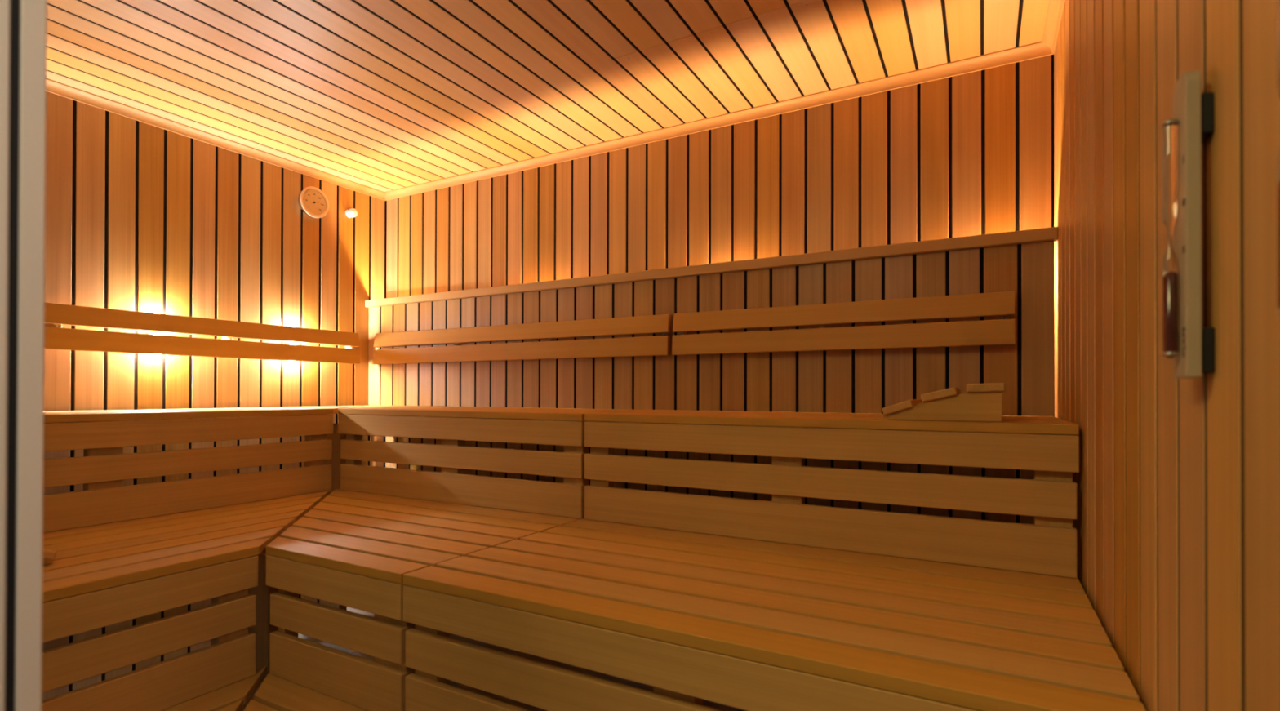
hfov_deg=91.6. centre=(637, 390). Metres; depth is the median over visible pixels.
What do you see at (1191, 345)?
timer
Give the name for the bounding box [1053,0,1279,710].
wall
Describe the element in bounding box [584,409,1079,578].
bench
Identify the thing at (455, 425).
bench
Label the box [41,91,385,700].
wall
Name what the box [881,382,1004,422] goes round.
headrest cover
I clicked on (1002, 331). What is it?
backrest
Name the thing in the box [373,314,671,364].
backrest
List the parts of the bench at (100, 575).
slatted seat, support post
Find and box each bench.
[41,490,330,710]
[43,405,359,533]
[161,666,266,710]
[241,488,580,710]
[243,673,368,710]
[323,404,660,610]
[403,519,1146,710]
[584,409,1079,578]
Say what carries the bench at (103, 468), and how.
on the bench at (100, 575)
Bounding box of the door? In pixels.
[0,0,46,710]
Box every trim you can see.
[46,78,385,200]
[384,40,1053,200]
[1042,0,1065,53]
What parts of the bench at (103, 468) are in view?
support post, slatted seat, support post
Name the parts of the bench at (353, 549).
corner post, support post, support post, slatted seat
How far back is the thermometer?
3.17 m
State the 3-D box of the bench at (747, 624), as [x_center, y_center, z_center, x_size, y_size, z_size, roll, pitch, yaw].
[0.235,0.614,1.454,1.388,0.357,0.750,0,0,29]
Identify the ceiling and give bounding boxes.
[46,0,1048,191]
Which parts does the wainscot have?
rail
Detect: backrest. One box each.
[44,302,359,364]
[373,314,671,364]
[671,291,1015,355]
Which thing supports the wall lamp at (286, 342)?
attached to the wall at (140, 216)
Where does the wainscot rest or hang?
attached to the wall at (970, 153)
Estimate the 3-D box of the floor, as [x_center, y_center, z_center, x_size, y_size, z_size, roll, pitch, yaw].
[-1.062,1.161,0.621,3.650,0.030,4.830,0,0,29]
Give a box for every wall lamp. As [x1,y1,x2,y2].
[146,312,166,356]
[284,325,298,362]
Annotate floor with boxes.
[297,606,746,710]
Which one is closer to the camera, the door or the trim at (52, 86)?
the door
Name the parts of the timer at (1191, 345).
glass bulb, plate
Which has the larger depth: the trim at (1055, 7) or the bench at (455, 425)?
the bench at (455, 425)
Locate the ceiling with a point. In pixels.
(384, 95)
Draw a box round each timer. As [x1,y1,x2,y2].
[1161,70,1214,377]
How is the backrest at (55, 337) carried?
attached to the wall at (140, 216)
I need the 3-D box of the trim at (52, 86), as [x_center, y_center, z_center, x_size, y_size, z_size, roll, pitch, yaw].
[-1.969,-1.113,2.610,0.035,0.035,2.200,0,0,29]
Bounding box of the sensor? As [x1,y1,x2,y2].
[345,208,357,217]
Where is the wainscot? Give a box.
[364,226,1057,416]
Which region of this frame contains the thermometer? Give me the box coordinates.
[297,186,328,217]
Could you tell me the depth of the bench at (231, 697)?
1.60 m
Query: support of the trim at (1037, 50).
attached to the wall at (970, 153)
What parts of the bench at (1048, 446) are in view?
support post, support post, slatted seat, support post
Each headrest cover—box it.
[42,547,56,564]
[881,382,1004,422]
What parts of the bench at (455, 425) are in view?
corner post, support post, support post, slatted seat, support post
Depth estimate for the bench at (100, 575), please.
1.58 m
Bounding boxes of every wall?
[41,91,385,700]
[384,54,1054,524]
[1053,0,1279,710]
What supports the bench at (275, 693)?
on the floor
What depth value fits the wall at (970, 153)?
2.48 m

